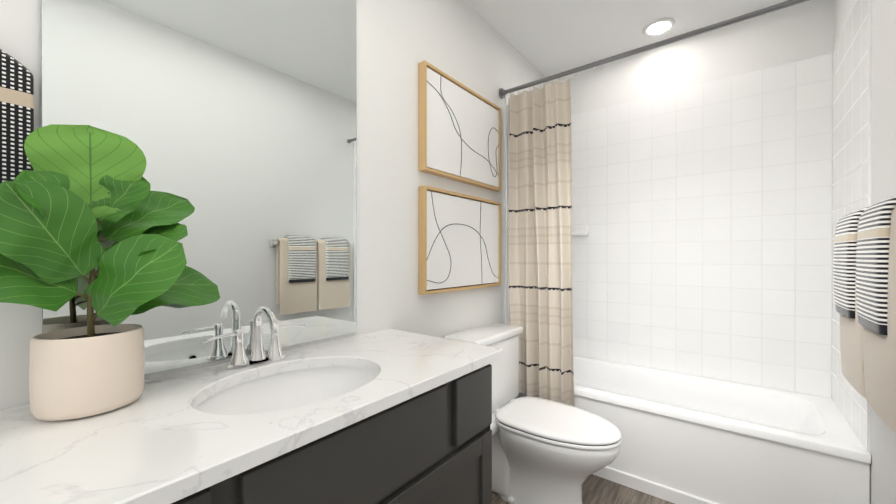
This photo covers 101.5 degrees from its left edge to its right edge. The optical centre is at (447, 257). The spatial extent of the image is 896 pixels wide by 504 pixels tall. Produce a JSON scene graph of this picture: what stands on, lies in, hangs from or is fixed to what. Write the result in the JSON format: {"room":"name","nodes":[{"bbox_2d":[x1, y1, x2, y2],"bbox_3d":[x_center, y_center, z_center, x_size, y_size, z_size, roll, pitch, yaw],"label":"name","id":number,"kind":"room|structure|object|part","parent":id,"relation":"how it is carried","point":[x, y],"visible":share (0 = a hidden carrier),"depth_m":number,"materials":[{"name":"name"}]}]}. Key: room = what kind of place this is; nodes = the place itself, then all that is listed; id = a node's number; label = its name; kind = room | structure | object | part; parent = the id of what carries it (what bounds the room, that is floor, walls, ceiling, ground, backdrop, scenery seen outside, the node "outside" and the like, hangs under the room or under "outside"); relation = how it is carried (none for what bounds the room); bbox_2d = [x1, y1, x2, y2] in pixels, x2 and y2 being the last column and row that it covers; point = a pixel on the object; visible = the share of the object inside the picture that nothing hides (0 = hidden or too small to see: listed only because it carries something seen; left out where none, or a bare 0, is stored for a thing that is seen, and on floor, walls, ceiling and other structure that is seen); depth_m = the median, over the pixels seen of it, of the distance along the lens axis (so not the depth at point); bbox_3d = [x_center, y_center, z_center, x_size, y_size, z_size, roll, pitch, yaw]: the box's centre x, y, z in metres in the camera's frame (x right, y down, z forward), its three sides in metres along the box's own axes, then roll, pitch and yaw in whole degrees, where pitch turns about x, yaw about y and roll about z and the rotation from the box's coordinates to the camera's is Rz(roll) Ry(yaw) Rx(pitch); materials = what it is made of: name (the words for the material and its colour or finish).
{"room":"bathroom","nodes":[
{"label":"bathroom","id":0,"kind":"room"},
{"bbox_2d":[0,0,546,409],"bbox_3d":[-0.369,-0.108,1.507,0.100,2.590,3.787,0,0,38],"label":"wall","id":1,"kind":"structure","parent":0,"point":[463,42],"depth_m":1.60,"materials":[{"name":"white paint"}]},
{"bbox_2d":[0,49,33,183],"bbox_3d":[-0.929,-0.241,0.671,0.050,0.380,0.224,0,0,38],"label":"towel","id":2,"kind":"object","parent":1,"relation":"attached to","point":[16,103],"visible":0.69,"depth_m":0.73,"materials":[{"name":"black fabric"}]},
{"bbox_2d":[41,0,356,374],"bbox_3d":[-0.614,-0.383,1.106,0.006,1.358,0.824,0,0,38],"label":"mirror","id":3,"kind":"object","parent":1,"relation":"attached to","point":[234,121],"visible":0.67,"depth_m":1.08,"materials":[{"name":"clear glass"}]},
{"bbox_2d":[419,60,500,191],"bbox_3d":[0.094,-0.657,1.978,0.040,0.505,0.702,0,0,38],"label":"picture frame","id":4,"kind":"object","parent":1,"relation":"attached to","point":[459,132],"visible":1,"depth_m":1.90,"materials":[{"name":"white paper"}]},
{"bbox_2d":[419,185,500,294],"bbox_3d":[0.094,-0.080,1.980,0.040,0.506,0.702,0,0,38],"label":"picture frame","id":5,"kind":"object","parent":1,"relation":"attached to","point":[459,241],"visible":1,"depth_m":1.90,"materials":[{"name":"white paper"}]},
{"bbox_2d":[505,93,509,323],"bbox_3d":[0.576,-0.157,2.622,0.008,1.827,0.667,0,0,38],"label":"wall tile","id":6,"kind":"structure","parent":1,"relation":"attached to","point":[506,100],"depth_m":2.36,"materials":[{"name":"white tile"}]},
{"bbox_2d":[499,0,809,91],"bbox_3d":[0.955,-1.030,1.834,1.571,0.072,0.064,0,0,38],"label":"curtain rod","id":7,"kind":"object","parent":1,"relation":"attached to","point":[789,3],"depth_m":1.68,"materials":[{"name":"silver metal"}]},
{"bbox_2d":[499,68,578,406],"bbox_3d":[0.522,-0.082,2.114,0.417,1.795,0.076,0,0,38],"label":"shower curtain","id":8,"kind":"object","parent":7,"relation":"hanging from","point":[539,223],"depth_m":2.10,"materials":[{"name":"beige fabric"}]},
{"bbox_3d":[0.955,-1.029,1.833,1.571,0.073,0.064,0,0,38],"label":"rod","id":9,"kind":"part","parent":7,"relation":"part of","materials":[{"name":"silver metal"}]},
{"bbox_2d":[492,474,673,503],"bbox_3d":[0.290,1.238,0.994,1.775,0.100,3.787,0,0,38],"label":"floor","id":10,"kind":"structure","parent":0,"point":[597,489],"depth_m":1.82,"materials":[{"name":"brown wood"}]},
{"bbox_2d":[0,306,503,503],"bbox_3d":[-0.403,0.663,0.930,0.558,1.050,1.198,0,0,38],"label":"bathroom vanity","id":11,"kind":"object","parent":10,"relation":"on","point":[389,416],"visible":1,"depth_m":0.79,"materials":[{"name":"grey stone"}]},
{"bbox_2d":[0,124,219,420],"bbox_3d":[-0.732,0.015,0.718,0.224,0.586,0.558,0,0,38],"label":"potted plant","id":12,"kind":"object","parent":11,"relation":"on","point":[67,192],"visible":0.98,"depth_m":0.73,"materials":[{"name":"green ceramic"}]},
{"bbox_2d":[203,306,304,369],"bbox_3d":[-0.521,0.223,1.039,0.138,0.170,0.283,0,0,38],"label":"faucet","id":13,"kind":"object","parent":11,"relation":"on","point":[275,358],"depth_m":1.05,"materials":[{"name":"silver metal"}]},
{"bbox_2d":[195,366,377,414],"bbox_3d":[-0.380,0.413,0.928,0.406,0.148,0.510,0,0,38],"label":"sink","id":14,"kind":"object","parent":11,"relation":"in","point":[288,387],"depth_m":1.07,"materials":[{"name":"white ceramic"}]},
{"bbox_2d":[444,323,621,503],"bbox_3d":[0.428,0.791,1.795,0.780,0.790,0.480,0,0,38],"label":"toilet","id":15,"kind":"object","parent":10,"relation":"on","point":[545,451],"visible":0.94,"depth_m":1.69,"materials":[{"name":"white ceramic"}]},
{"bbox_2d":[516,355,870,503],"bbox_3d":[1.180,0.962,2.125,1.569,0.447,0.688,0,0,38],"label":"bathtub","id":16,"kind":"object","parent":10,"relation":"on","point":[689,439],"visible":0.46,"depth_m":1.76,"materials":[{"name":"white ceramic"}]},
{"bbox_2d":[464,0,787,76],"bbox_3d":[0.290,-1.452,0.986,1.775,0.100,3.787,0,0,38],"label":"ceiling","id":17,"kind":"structure","parent":0,"point":[546,38],"depth_m":2.18,"materials":[{"name":"white paint"}]},
{"bbox_2d":[642,18,675,36],"bbox_3d":[1.286,-1.399,2.234,0.176,0.011,0.176,0,0,38],"label":"recessed light","id":18,"kind":"object","parent":17,"relation":"in","point":[658,27],"visible":1,"depth_m":2.23,"materials":[{"name":"white"}]},
{"bbox_2d":[547,0,834,114],"bbox_3d":[1.429,-0.111,2.439,1.575,2.590,0.100,0,0,38],"label":"wall","id":19,"kind":"structure","parent":0,"point":[801,31],"depth_m":2.23,"materials":[{"name":"white paint"}]},
{"bbox_2d":[571,52,832,397],"bbox_3d":[1.395,-0.156,2.397,1.559,1.827,0.008,0,0,38],"label":"wall tile","id":20,"kind":"structure","parent":19,"relation":"attached to","point":[703,211],"depth_m":2.22,"materials":[{"name":"white tile"}]},
{"bbox_2d":[572,224,588,235],"bbox_3d":[0.969,-0.199,2.692,0.120,0.085,0.055,0,0,38],"label":"soap dish","id":21,"kind":"object","parent":20,"relation":"attached to","point":[581,230],"visible":0.92,"depth_m":2.69,"materials":[{"name":"white ceramic"}]},
{"bbox_2d":[834,0,895,503],"bbox_3d":[0.948,-0.105,0.472,0.100,2.590,3.787,0,0,38],"label":"wall","id":22,"kind":"structure","parent":0,"point":[883,187],"depth_m":1.28,"materials":[{"name":"white paint"}]},
{"bbox_2d":[832,0,871,452],"bbox_3d":[1.808,-0.154,1.653,0.008,1.827,0.667,0,0,38],"label":"wall tile","id":23,"kind":"structure","parent":22,"relation":"attached to","point":[851,120],"depth_m":1.59,"materials":[{"name":"white tile"}]},
{"bbox_2d":[833,196,895,432],"bbox_3d":[1.300,0.135,1.101,0.123,0.597,0.692,0,0,38],"label":"towel","id":24,"kind":"object","parent":22,"relation":"attached to","point":[864,269],"visible":1,"depth_m":1.01,"materials":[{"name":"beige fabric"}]}
]}

